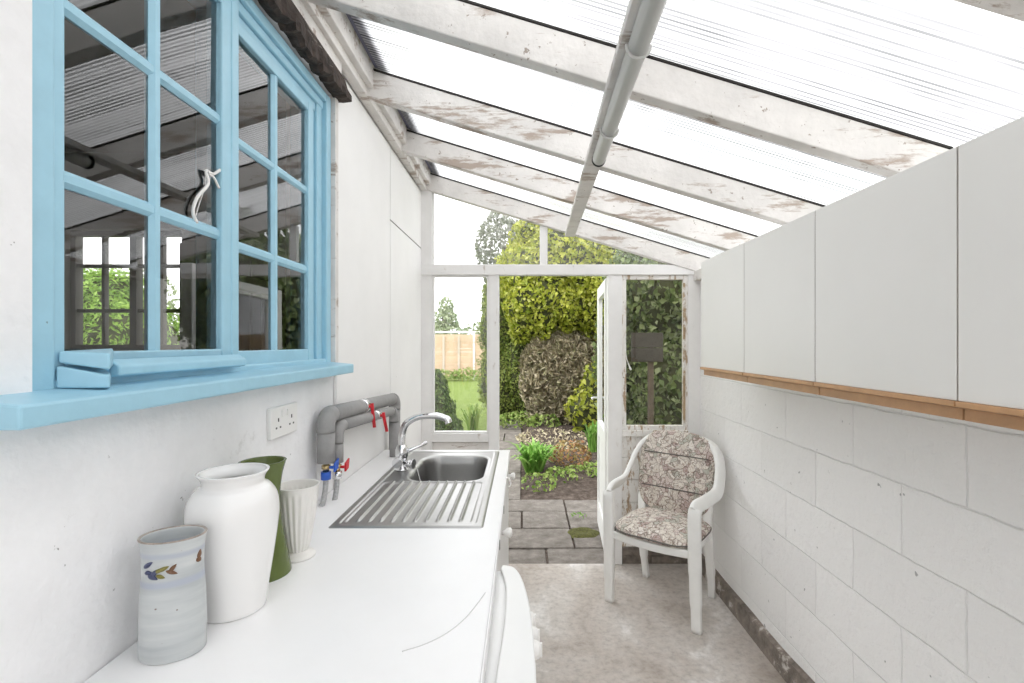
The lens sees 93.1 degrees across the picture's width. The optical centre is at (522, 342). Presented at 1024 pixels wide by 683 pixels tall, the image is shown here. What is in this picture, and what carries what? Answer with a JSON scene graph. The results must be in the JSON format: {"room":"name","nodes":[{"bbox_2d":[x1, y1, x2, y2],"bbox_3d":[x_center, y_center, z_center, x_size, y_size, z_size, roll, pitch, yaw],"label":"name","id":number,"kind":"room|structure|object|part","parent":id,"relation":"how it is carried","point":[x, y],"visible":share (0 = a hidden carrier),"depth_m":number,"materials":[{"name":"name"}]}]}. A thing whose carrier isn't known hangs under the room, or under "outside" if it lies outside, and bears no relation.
{"room":"lean-to utility room","nodes":[
{"label":"lean-to utility room","id":0,"kind":"room"},
{"bbox_2d":[64,0,285,151],"bbox_3d":[-2.480,-1.175,0.800,3.240,0.150,4.200,0,0,0],"label":"ceiling","id":1,"kind":"structure","parent":0,"point":[104,94],"depth_m":2.09,"materials":[{"name":"grey"}]},
{"bbox_2d":[64,152,285,350],"bbox_3d":[-2.480,0.200,0.800,3.240,2.600,4.200,0,0,0],"label":"wall","id":2,"kind":"structure","parent":0,"point":[123,172],"depth_m":2.80,"materials":[{"name":"grey"}]},
{"bbox_2d":[70,231,181,349],"bbox_3d":[-2.315,-0.310,2.875,0.690,0.700,0.050,0,0,0],"label":"window","id":3,"kind":"structure","parent":2,"relation":"in","point":[136,265],"depth_m":2.86,"materials":[{"name":"grey wood"}]},
{"bbox_2d":[180,263,267,349],"bbox_3d":[-1.070,0.623,1.802,0.040,1.755,0.525,0,0,0],"label":"door","id":4,"kind":"structure","parent":2,"relation":"in","point":[187,270],"depth_m":1.54,"materials":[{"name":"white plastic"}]},
{"bbox_2d":[0,0,426,682],"bbox_3d":[-0.755,-0.100,0.923,0.210,3.400,4.846,0,0,0],"label":"wall","id":5,"kind":"structure","parent":0,"point":[77,498],"depth_m":0.85,"materials":[{"name":"white paint"}]},
{"bbox_2d":[0,0,352,429],"bbox_3d":[-0.699,-0.389,1.175,0.174,0.992,1.170,0,0,0],"label":"window","id":6,"kind":"structure","parent":5,"relation":"in","point":[68,386],"depth_m":1.13,"materials":[{"name":"blue paint"}]},
{"bbox_3d":[-0.669,0.039,0.764,0.055,0.061,0.082,0,0,0],"label":"broken rail","id":7,"kind":"part","parent":6,"relation":"part of","materials":[{"name":"blue paint"}]},
{"bbox_3d":[-0.719,-0.383,0.946,0.038,0.885,0.448,0,0,0],"label":"sash","id":8,"kind":"part","parent":6,"relation":"part of","materials":[{"name":"blue paint"}]},
{"bbox_3d":[-0.676,0.086,1.173,0.128,0.043,1.165,0,0,0],"label":"sill","id":9,"kind":"part","parent":6,"relation":"part of","materials":[{"name":"blue paint"}]},
{"bbox_3d":[-0.675,0.042,0.984,0.018,0.030,0.368,0,0,0],"label":"drip rail","id":10,"kind":"part","parent":6,"relation":"part of","materials":[{"name":"blue paint"}]},
{"bbox_2d":[191,168,220,223],"bbox_3d":[-0.711,-0.332,1.083,0.016,0.148,0.098,0,0,0],"label":"cord","id":11,"kind":"object","parent":6,"relation":"hanging from","point":[207,173],"visible":1,"depth_m":1.07,"materials":[{"name":"white plastic"}]},
{"bbox_3d":[-0.729,-0.371,1.413,0.038,0.862,0.454,0,0,0],"label":"sash","id":12,"kind":"part","parent":6,"relation":"part of","materials":[{"name":"blue paint"}]},
{"bbox_2d":[267,402,296,440],"bbox_3d":[-0.681,0.220,1.381,0.016,0.086,0.154,0,0,0],"label":"wall socket","id":13,"kind":"object","parent":5,"relation":"attached to","point":[281,420],"visible":1,"depth_m":1.36,"materials":[{"name":"white plastic"}]},
{"bbox_2d":[258,0,351,102],"bbox_3d":[-0.663,-0.933,1.175,0.057,0.104,1.250,0,0,0],"label":"trim","id":14,"kind":"structure","parent":5,"relation":"attached to","point":[285,13],"depth_m":1.48,"materials":[{"name":"brown wood"}]},
{"bbox_2d":[316,393,400,506],"bbox_3d":[-0.632,0.544,2.011,0.086,0.669,0.908,0,0,0],"label":"insulated pipe","id":15,"kind":"object","parent":5,"relation":"attached to","point":[328,416],"visible":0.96,"depth_m":1.59,"materials":[{"name":"grey plastic"}]},
{"bbox_3d":[-0.624,0.404,1.603,0.018,0.038,0.041,0,0,0],"label":"valve handle","id":16,"kind":"part","parent":15,"relation":"part of","materials":[{"name":"blue plastic"}]},
{"bbox_3d":[-0.606,0.290,1.944,0.034,0.098,0.012,0,0,0],"label":"red lever","id":17,"kind":"part","parent":15,"relation":"part of","materials":[{"name":"red plastic"}]},
{"bbox_2d":[332,406,398,499],"bbox_3d":[-0.605,0.405,1.958,0.071,0.281,0.659,0,0,3],"label":"insulated pipe","id":18,"kind":"object","parent":5,"relation":"attached to","point":[341,425],"visible":0.91,"depth_m":1.77,"materials":[{"name":"grey plastic"}]},
{"bbox_3d":[-0.612,0.419,1.667,0.018,0.038,0.041,0,0,0],"label":"valve handle","id":19,"kind":"part","parent":18,"relation":"part of","materials":[{"name":"red plastic"}]},
{"bbox_3d":[-0.582,0.331,2.028,0.032,0.084,0.029,0,0,0],"label":"red lever","id":20,"kind":"part","parent":18,"relation":"part of","materials":[{"name":"red plastic"}]},
{"bbox_2d":[446,376,516,438],"bbox_3d":[0.000,1.560,29.000,80.000,0.001,82.000,0,0,0],"label":"lawn","id":21,"kind":"structure","parent":0,"point":[464,392],"depth_m":13.88,"materials":[{"name":"green plant"}]},
{"bbox_2d":[83,261,178,344],"bbox_3d":[-4.734,0.285,5.602,1.669,2.456,1.593,0,0,33],"label":"tree","id":22,"kind":"object","parent":21,"relation":"on","point":[119,288],"visible":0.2,"depth_m":5.26,"materials":[{"name":"green plant"}]},
{"bbox_2d":[123,268,178,330],"bbox_3d":[-9.042,-0.189,12.184,1.835,3.511,1.724,0,0,0],"label":"tree","id":23,"kind":"object","parent":21,"relation":"on","point":[169,303],"visible":0.04,"depth_m":12.15,"materials":[{"name":"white plant"}]},
{"bbox_2d":[435,369,463,430],"bbox_3d":[-0.963,0.913,5.989,0.572,1.197,0.611,0,0,0],"label":"bush","id":24,"kind":"object","parent":21,"relation":"on","point":[444,404],"visible":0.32,"depth_m":5.88,"materials":[{"name":"green plant"}]},
{"bbox_2d":[435,295,467,333],"bbox_3d":[-5.224,-0.801,31.959,3.338,4.732,2.911,0,0,0],"label":"tree","id":25,"kind":"object","parent":21,"relation":"on","point":[447,323],"visible":0.55,"depth_m":31.57,"materials":[{"name":"green plant"}]},
{"bbox_2d":[435,331,479,378],"bbox_3d":[-3.375,0.525,20.230,3.250,2.050,0.060,0,0,0],"label":"soccer goal","id":26,"kind":"object","parent":21,"relation":"on","point":[473,332],"visible":0.43,"depth_m":20.20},
{"bbox_3d":[-3.375,-0.460,20.230,3.250,0.080,0.060,0,0,0],"label":"rail","id":27,"kind":"part","parent":26,"relation":"part of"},
{"bbox_3d":[-2.050,0.565,20.230,0.080,1.970,0.060,0,0,0],"label":"post","id":28,"kind":"part","parent":26,"relation":"part of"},
{"bbox_2d":[440,367,478,379],"bbox_3d":[-3.558,1.261,19.978,3.609,0.578,0.948,0,0,0],"label":"plants","id":29,"kind":"object","parent":21,"relation":"on","point":[459,375],"visible":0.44,"depth_m":19.82,"materials":[{"name":"green plant"}]},
{"bbox_2d":[435,334,484,375],"bbox_3d":[-3.850,0.593,20.785,5.300,1.915,0.090,0,0,0],"label":"fence","id":30,"kind":"object","parent":21,"relation":"on","point":[452,351],"visible":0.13,"depth_m":20.80,"materials":[{"name":"brown wood"}]},
{"bbox_3d":[-3.400,0.625,20.770,0.090,1.850,0.060,0,0,0],"label":"post","id":31,"kind":"part","parent":30,"relation":"part of","materials":[{"name":"beige wood"}]},
{"bbox_3d":[-2.750,0.625,20.770,0.090,1.850,0.060,0,0,0],"label":"post","id":32,"kind":"part","parent":30,"relation":"part of","materials":[{"name":"beige wood"}]},
{"bbox_2d":[458,403,484,430],"bbox_3d":[-0.876,1.285,8.363,0.577,0.531,0.622,0,0,21],"label":"plant","id":33,"kind":"object","parent":21,"relation":"on","point":[472,422],"visible":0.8,"depth_m":8.32,"materials":[{"name":"green plant"}]},
{"bbox_2d":[464,319,482,333],"bbox_3d":[-5.007,-0.334,34.028,8.876,3.804,2.410,0,0,0],"label":"tree","id":34,"kind":"object","parent":21,"relation":"on","point":[474,324],"visible":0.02,"depth_m":33.73,"materials":[{"name":"green plant"}]},
{"bbox_2d":[474,211,518,291],"bbox_3d":[-0.099,-0.895,12.243,2.314,4.916,1.473,0,0,0],"label":"blossom tree","id":35,"kind":"object","parent":21,"relation":"on","point":[503,220],"visible":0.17,"depth_m":11.84,"materials":[{"name":"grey plant"}]},
{"bbox_2d":[475,276,528,422],"bbox_3d":[-0.236,0.013,9.452,1.618,2.997,1.263,0,0,44],"label":"hedge","id":36,"kind":"object","parent":21,"relation":"on","point":[510,400],"visible":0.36,"depth_m":9.12,"materials":[{"name":"green plant"}]},
{"bbox_2d":[520,421,596,500],"bbox_3d":[1.585,1.471,7.140,3.230,0.160,4.920,0,0,0],"label":"garden bed","id":37,"kind":"object","parent":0,"point":[585,488],"depth_m":5.33,"materials":[{"name":"brown soil"}]},
{"bbox_2d":[499,410,563,427],"bbox_3d":[0.101,1.344,8.519,1.240,0.326,0.644,0,0,29],"label":"ground cover","id":38,"kind":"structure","parent":37,"relation":"on","point":[530,420],"depth_m":8.39,"materials":[{"name":"green plant"}]},
{"bbox_2d":[505,437,560,473],"bbox_3d":[0.109,1.316,5.657,0.711,0.366,0.782,0,0,0],"label":"plant","id":39,"kind":"object","parent":37,"relation":"on","point":[534,457],"visible":0.94,"depth_m":5.55,"materials":[{"name":"green plant"}]},
{"bbox_2d":[521,466,577,491],"bbox_3d":[0.279,1.423,5.168,0.752,0.148,0.447,0,0,-44],"label":"weeds","id":40,"kind":"object","parent":37,"relation":"on","point":[550,469],"visible":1,"depth_m":5.14,"materials":[{"name":"green plant"}]},
{"bbox_2d":[515,427,587,449],"bbox_3d":[0.529,1.433,7.318,1.333,0.163,1.761,0,0,0],"label":"leaf litter","id":41,"kind":"object","parent":37,"relation":"on","point":[561,431],"visible":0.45,"depth_m":7.25,"materials":[{"name":"brown plant"}]},
{"bbox_2d":[494,220,619,344],"bbox_3d":[1.415,-0.671,9.039,3.988,4.249,2.760,0,0,3],"label":"evergreen","id":42,"kind":"object","parent":37,"relation":"on","point":[535,305],"visible":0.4,"depth_m":8.11,"materials":[{"name":"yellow plant"}]},
{"bbox_2d":[518,326,596,424],"bbox_3d":[0.779,0.514,8.756,1.861,1.995,1.632,0,0,0],"label":"bush","id":43,"kind":"object","parent":37,"relation":"on","point":[550,370],"visible":0.55,"depth_m":8.20,"materials":[{"name":"plant"}]},
{"bbox_2d":[548,439,591,465],"bbox_3d":[0.568,1.342,5.901,0.538,0.334,0.446,0,0,0],"label":"plant","id":44,"kind":"object","parent":37,"relation":"on","point":[560,452],"visible":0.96,"depth_m":5.84,"materials":[{"name":"brown plant"}]},
{"bbox_2d":[556,461,596,477],"bbox_3d":[0.725,1.428,5.517,0.670,0.146,0.361,0,0,-32],"label":"weeds","id":45,"kind":"object","parent":37,"relation":"on","point":[580,467],"visible":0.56,"depth_m":5.52,"materials":[{"name":"green plant"}]},
{"bbox_2d":[563,361,596,432],"bbox_3d":[1.129,0.868,7.803,0.975,1.267,0.721,0,0,-29],"label":"leafy shrub","id":46,"kind":"object","parent":37,"relation":"on","point":[582,410],"visible":0.44,"depth_m":7.61,"materials":[{"name":"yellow plant"}]},
{"bbox_2d":[582,420,596,452],"bbox_3d":[0.932,1.238,6.457,0.313,0.452,0.302,0,0,-40],"label":"plant","id":47,"kind":"object","parent":37,"relation":"on","point":[592,437],"visible":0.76,"depth_m":6.42,"materials":[{"name":"green plant"}]},
{"bbox_2d":[591,249,681,424],"bbox_3d":[1.890,-0.124,6.168,2.191,3.292,1.544,0,0,23],"label":"hedge","id":48,"kind":"object","parent":37,"relation":"on","point":[652,306],"visible":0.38,"depth_m":5.75,"materials":[{"name":"green plant"}]},
{"bbox_2d":[631,333,662,424],"bbox_3d":[1.215,0.725,4.777,0.310,1.650,0.075,0,0,0],"label":"signpost","id":49,"kind":"object","parent":37,"relation":"on","point":[650,354],"visible":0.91,"depth_m":4.74,"materials":[{"name":"brown wood"}]},
{"bbox_3d":[1.215,0.043,4.751,0.310,0.285,0.022,0,0,0],"label":"panel","id":50,"kind":"part","parent":49,"relation":"part of","materials":[{"name":"brown wood"}]},
{"bbox_3d":[1.260,0.725,4.790,0.050,1.650,0.050,0,0,0],"label":"post","id":51,"kind":"part","parent":49,"relation":"part of","materials":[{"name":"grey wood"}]},
{"bbox_2d":[420,190,699,563],"bbox_3d":[0.258,0.232,3.325,1.925,2.535,0.102,0,0,0],"label":"door frame","id":52,"kind":"structure","parent":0,"point":[620,448],"depth_m":3.28,"materials":[{"name":"white wood"}]},
{"bbox_2d":[432,275,488,441],"bbox_3d":[-0.425,0.105,3.305,0.383,1.132,0.051,0,0,0],"label":"window","id":53,"kind":"structure","parent":52,"relation":"in","point":[437,436],"depth_m":3.30,"materials":[{"name":"white wood"}]},
{"bbox_3d":[-0.425,0.642,3.305,0.383,0.058,0.051,0,0,0],"label":"rail","id":54,"kind":"part","parent":53,"relation":"part of","materials":[{"name":"white wood"}]},
{"bbox_2d":[432,193,539,264],"bbox_3d":[-0.251,-0.782,3.316,0.732,0.521,0.024,0,0,0],"label":"window","id":55,"kind":"structure","parent":52,"relation":"in","point":[432,193],"depth_m":3.30,"materials":[{"name":"white wood"}]},
{"bbox_2d":[591,278,606,549],"bbox_3d":[0.585,0.521,3.705,0.096,1.937,0.705,0,0,4],"label":"door","id":56,"kind":"structure","parent":52,"relation":"in","point":[601,397],"depth_m":3.76,"materials":[{"name":"white wood"}]},
{"bbox_3d":[0.614,0.136,3.705,0.004,0.987,0.522,0,0,4],"label":"pane","id":57,"kind":"part","parent":56,"relation":"part of","materials":[{"name":"clear glass"}]},
{"bbox_2d":[546,227,668,264],"bbox_3d":[0.680,-0.650,3.316,1.041,0.315,0.024,0,0,0],"label":"window","id":58,"kind":"structure","parent":52,"relation":"in","point":[546,227],"depth_m":3.30,"materials":[{"name":"white wood"}]},
{"bbox_2d":[622,275,687,435],"bbox_3d":[0.894,0.084,3.300,0.447,1.090,0.051,0,0,0],"label":"window","id":59,"kind":"structure","parent":52,"relation":"in","point":[627,430],"depth_m":3.29,"materials":[{"name":"white wood"}]},
{"bbox_2d":[624,336,631,369],"bbox_3d":[0.709,0.069,3.274,0.053,0.232,0.014,0,0,0],"label":"cord","id":60,"kind":"object","parent":59,"relation":"hanging from","point":[624,336],"visible":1,"depth_m":3.27,"materials":[{"name":"white plastic"}]},
{"bbox_3d":[0.894,0.609,3.300,0.447,0.040,0.051,0,0,0],"label":"rail","id":61,"kind":"part","parent":59,"relation":"part of","materials":[{"name":"white wood"}]},
{"bbox_2d":[499,419,785,682],"bbox_3d":[0.300,1.560,4.056,2.400,0.120,11.352,0,0,0],"label":"floor","id":62,"kind":"structure","parent":0,"point":[645,635],"depth_m":2.68,"materials":[{"name":"concrete"}]},
{"bbox_2d":[497,471,514,570],"bbox_3d":[-0.351,1.034,1.815,0.630,0.931,1.090,0,0,0],"label":"base cabinet","id":63,"kind":"object","parent":62,"relation":"on","point":[506,533],"visible":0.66,"depth_m":1.94,"materials":[{"name":"white wood"}]},
{"bbox_2d":[84,450,509,682],"bbox_3d":[-0.374,0.548,1.302,0.623,0.039,2.205,0,0,0],"label":"countertop","id":64,"kind":"structure","parent":63,"relation":"on","point":[371,605],"depth_m":0.95,"materials":[{"name":"white plastic"}]},
{"bbox_2d":[137,525,207,664],"bbox_3d":[-0.602,0.429,0.834,0.099,0.202,0.082,0,0,0],"label":"vase","id":65,"kind":"object","parent":64,"relation":"on","point":[172,603],"visible":1,"depth_m":0.81,"materials":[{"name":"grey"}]},
{"bbox_2d":[183,463,279,622],"bbox_3d":[-0.580,0.393,0.972,0.165,0.274,0.165,0,0,43],"label":"vase","id":66,"kind":"object","parent":64,"relation":"on","point":[239,508],"visible":0.87,"depth_m":0.92,"materials":[{"name":"white ceramic"}]},
{"bbox_2d":[238,456,291,582],"bbox_3d":[-0.600,0.401,1.118,0.120,0.259,0.120,0,0,3],"label":"vase","id":67,"kind":"object","parent":64,"relation":"on","point":[281,563],"visible":0.34,"depth_m":1.11,"materials":[{"name":"ceramic"}]},
{"bbox_2d":[280,479,319,563],"bbox_3d":[-0.560,0.441,1.205,0.103,0.178,0.103,0,0,0],"label":"vase","id":68,"kind":"object","parent":64,"relation":"on","point":[298,497],"visible":0.8,"depth_m":1.18,"materials":[{"name":"white ceramic"}]},
{"bbox_2d":[328,451,498,527],"bbox_3d":[-0.337,0.607,1.875,0.450,0.168,0.980,0,0,0],"label":"sink","id":69,"kind":"object","parent":64,"relation":"in","point":[453,489],"visible":0.97,"depth_m":1.69,"materials":[{"name":"metal"}]},
{"bbox_3d":[-0.305,0.607,2.070,0.305,0.155,0.417,0,0,0],"label":"bowl","id":70,"kind":"part","parent":69,"relation":"part of","materials":[{"name":"metal"}]},
{"bbox_2d":[392,412,451,471],"bbox_3d":[-0.415,0.409,2.002,0.239,0.238,0.096,0,0,0],"label":"mixer tap","id":71,"kind":"object","parent":64,"relation":"on","point":[400,463],"visible":1,"depth_m":2.01,"materials":[{"name":"silver metal"}]},
{"bbox_3d":[-0.448,0.439,2.029,0.097,0.054,0.024,0,0,-12],"label":"lever","id":72,"kind":"part","parent":71,"relation":"part of","materials":[{"name":"silver metal"}]},
{"bbox_3d":[-0.408,0.360,2.026,0.225,0.140,0.032,0,0,-3],"label":"spout","id":73,"kind":"part","parent":71,"relation":"part of","materials":[{"name":"silver metal"}]},
{"bbox_3d":[-0.080,0.983,1.531,0.019,0.815,0.518,0,0,0],"label":"door","id":74,"kind":"part","parent":63,"relation":"part of","materials":[{"name":"white wood"}]},
{"bbox_3d":[-0.080,0.983,2.076,0.019,0.815,0.564,0,0,0],"label":"door","id":75,"kind":"part","parent":63,"relation":"part of","materials":[{"name":"white wood"}]},
{"bbox_3d":[-0.053,0.625,1.600,0.034,0.033,0.033,0,0,0],"label":"knob","id":76,"kind":"part","parent":63,"relation":"part of","materials":[{"name":"white plastic"}]},
{"bbox_3d":[-0.053,0.625,2.278,0.034,0.033,0.033,0,0,0],"label":"knob","id":77,"kind":"part","parent":63,"relation":"part of","materials":[{"name":"white plastic"}]},
{"bbox_2d":[485,565,541,682],"bbox_3d":[-0.308,1.027,0.932,0.696,0.916,0.624,0,0,0],"label":"washing machine","id":78,"kind":"object","parent":62,"relation":"on","point":[515,645],"visible":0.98,"depth_m":0.96,"materials":[{"name":"white metal"}]},
{"bbox_3d":[0.015,0.640,1.120,0.030,0.040,0.040,0,0,0],"label":"knob","id":79,"kind":"part","parent":78,"relation":"part of","materials":[{"name":"white plastic"}]},
{"bbox_3d":[0.021,0.640,1.060,0.030,0.040,0.040,0,0,0],"label":"knob","id":80,"kind":"part","parent":78,"relation":"part of","materials":[{"name":"white plastic"}]},
{"bbox_3d":[0.025,0.640,1.012,0.030,0.040,0.040,0,0,0],"label":"knob","id":81,"kind":"part","parent":78,"relation":"part of","materials":[{"name":"white plastic"}]},
{"bbox_2d":[568,527,599,538],"bbox_3d":[0.486,1.506,3.862,0.283,0.024,0.225,0,0,0],"label":"moss patch","id":82,"kind":"object","parent":62,"relation":"on","point":[574,532],"visible":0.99,"depth_m":3.83,"materials":[{"name":"green plant"}]},
{"bbox_2d":[603,435,725,634],"bbox_3d":[0.839,1.031,2.844,0.608,0.945,0.536,0,0,38],"label":"garden chair","id":83,"kind":"object","parent":62,"relation":"on","point":[693,553],"visible":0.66,"depth_m":2.76,"materials":[{"name":"white plastic"}]},
{"bbox_3d":[0.499,1.174,2.812,0.068,0.653,0.061,0,0,38],"label":"leg","id":84,"kind":"part","parent":83,"relation":"part of","materials":[{"name":"white plastic"}]},
{"bbox_3d":[0.701,0.725,3.010,0.585,0.335,0.245,0,0,-26],"label":"armrest","id":85,"kind":"part","parent":83,"relation":"part of","materials":[{"name":"white plastic"}]},
{"bbox_3d":[0.774,1.070,3.094,0.062,0.866,0.114,0,0,38],"label":"leg","id":86,"kind":"part","parent":83,"relation":"part of","materials":[{"name":"white plastic"}]},
{"bbox_3d":[0.813,1.091,2.810,0.470,0.034,0.430,0,0,38],"label":"seat","id":87,"kind":"part","parent":83,"relation":"part of","materials":[{"name":"white plastic"}]},
{"bbox_2d":[615,430,714,547],"bbox_3d":[0.818,0.815,2.817,0.490,0.538,0.504,0,0,38],"label":"cushion","id":88,"kind":"object","parent":83,"relation":"on","point":[676,468],"visible":0.88,"depth_m":2.90,"materials":[{"name":"fabric"}]},
{"bbox_3d":[0.890,1.174,2.506,0.068,0.653,0.061,0,0,38],"label":"leg","id":89,"kind":"part","parent":83,"relation":"part of","materials":[{"name":"white plastic"}]},
{"bbox_3d":[1.033,0.725,2.749,0.245,0.335,0.585,0,0,12],"label":"armrest","id":90,"kind":"part","parent":83,"relation":"part of","materials":[{"name":"white plastic"}]},
{"bbox_3d":[1.098,1.070,2.841,0.062,0.866,0.114,0,0,38],"label":"leg","id":91,"kind":"part","parent":83,"relation":"part of","materials":[{"name":"white plastic"}]},
{"bbox_2d":[307,0,1023,280],"bbox_3d":[0.370,-0.839,0.992,2.160,0.843,4.989,0,0,0],"label":"ceiling","id":92,"kind":"structure","parent":0,"point":[742,120],"depth_m":1.43,"materials":[{"name":"grey"}]},
{"bbox_3d":[-0.658,-1.115,0.903,0.068,0.100,4.806,0,0,0],"label":"wall plate","id":93,"kind":"part","parent":92,"relation":"part of","materials":[{"name":"white wood"}]},
{"bbox_2d":[592,0,667,166],"bbox_3d":[0.260,-0.701,0.560,0.066,0.059,2.622,0,0,1],"label":"pipe","id":94,"kind":"object","parent":92,"relation":"attached to","point":[639,46],"visible":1,"depth_m":1.22,"materials":[{"name":"grey plastic"}]},
{"bbox_3d":[1.208,-0.451,0.903,0.105,0.067,4.806,0,0,0],"label":"wall plate","id":95,"kind":"part","parent":92,"relation":"part of","materials":[{"name":"white wood"}]},
{"bbox_2d":[700,281,1023,682],"bbox_3d":[1.260,0.554,0.923,0.120,2.092,4.846,0,0,0],"label":"wall","id":96,"kind":"structure","parent":0,"point":[872,543],"depth_m":1.68,"materials":[{"name":"white brick"}]},
{"bbox_2d":[700,243,747,381],"bbox_3d":[1.062,-0.128,2.288,0.275,0.588,0.492,0,0,0],"label":"upper cabinet","id":97,"kind":"object","parent":96,"relation":"attached to","point":[722,275],"visible":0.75,"depth_m":2.24,"materials":[{"name":"white"}]},
{"bbox_3d":[0.945,0.145,2.288,0.042,0.042,0.489,0,0,0],"label":"handle rail","id":98,"kind":"part","parent":97,"relation":"part of","materials":[{"name":"brown wood"}]},
{"bbox_2d":[702,554,814,682],"bbox_3d":[1.182,1.456,0.893,0.056,0.129,4.786,0,0,0],"label":"baseboard","id":99,"kind":"structure","parent":96,"relation":"attached to","point":[790,671],"depth_m":2.40,"materials":[{"name":"grey concrete"}]},
{"bbox_2d":[743,211,819,394],"bbox_3d":[1.062,-0.128,1.793,0.275,0.588,0.495,0,0,0],"label":"upper cabinet","id":100,"kind":"object","parent":96,"relation":"attached to","point":[779,263],"visible":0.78,"depth_m":1.75,"materials":[{"name":"white"}]},
{"bbox_3d":[0.945,0.145,1.793,0.042,0.042,0.492,0,0,0],"label":"handle rail","id":101,"kind":"part","parent":100,"relation":"part of","materials":[{"name":"brown wood"}]},
{"bbox_2d":[814,147,964,419],"bbox_3d":[1.062,-0.128,1.292,0.275,0.588,0.505,0,0,0],"label":"upper cabinet","id":102,"kind":"object","parent":96,"relation":"attached to","point":[886,251],"visible":0.76,"depth_m":1.22,"materials":[{"name":"white"}]},
{"bbox_3d":[0.945,0.145,1.292,0.042,0.042,0.502,0,0,0],"label":"handle rail","id":103,"kind":"part","parent":102,"relation":"part of","materials":[{"name":"brown wood"}]},
{"bbox_2d":[955,116,1023,430],"bbox_3d":[1.062,-0.128,0.787,0.275,0.588,0.503,0,0,0],"label":"upper cabinet","id":104,"kind":"object","parent":96,"relation":"attached to","point":[990,164],"visible":1,"depth_m":0.96,"materials":[{"name":"white"}]},
{"bbox_3d":[0.945,0.145,0.787,0.042,0.042,0.500,0,0,0],"label":"handle rail","id":105,"kind":"part","parent":104,"relation":"part of","materials":[{"name":"brown wood"}]},
{"bbox_3d":[-2.480,1.550,0.800,3.240,0.100,4.200,0,0,0],"label":"floor","id":106,"kind":"structure","parent":0,"visible":0},
{"bbox_2d":[179,240,285,350],"bbox_3d":[-1.540,0.490,2.605,0.360,2.020,0.370,0,0,0],"label":"tall cabinet","id":107,"kind":"object","parent":106,"relation":"on","point":[250,304],"visible":0.2,"depth_m":2.45,"materials":[{"name":"grey"}]},
{"bbox_3d":[-1.630,0.475,2.429,0.170,1.950,0.018,0,0,0],"label":"door","id":108,"kind":"part","parent":107,"relation":"part of","materials":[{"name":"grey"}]},
{"bbox_3d":[-1.450,0.475,2.429,0.170,1.950,0.018,0,0,0],"label":"door","id":109,"kind":"part","parent":107,"relation":"part of","materials":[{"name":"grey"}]}
]}

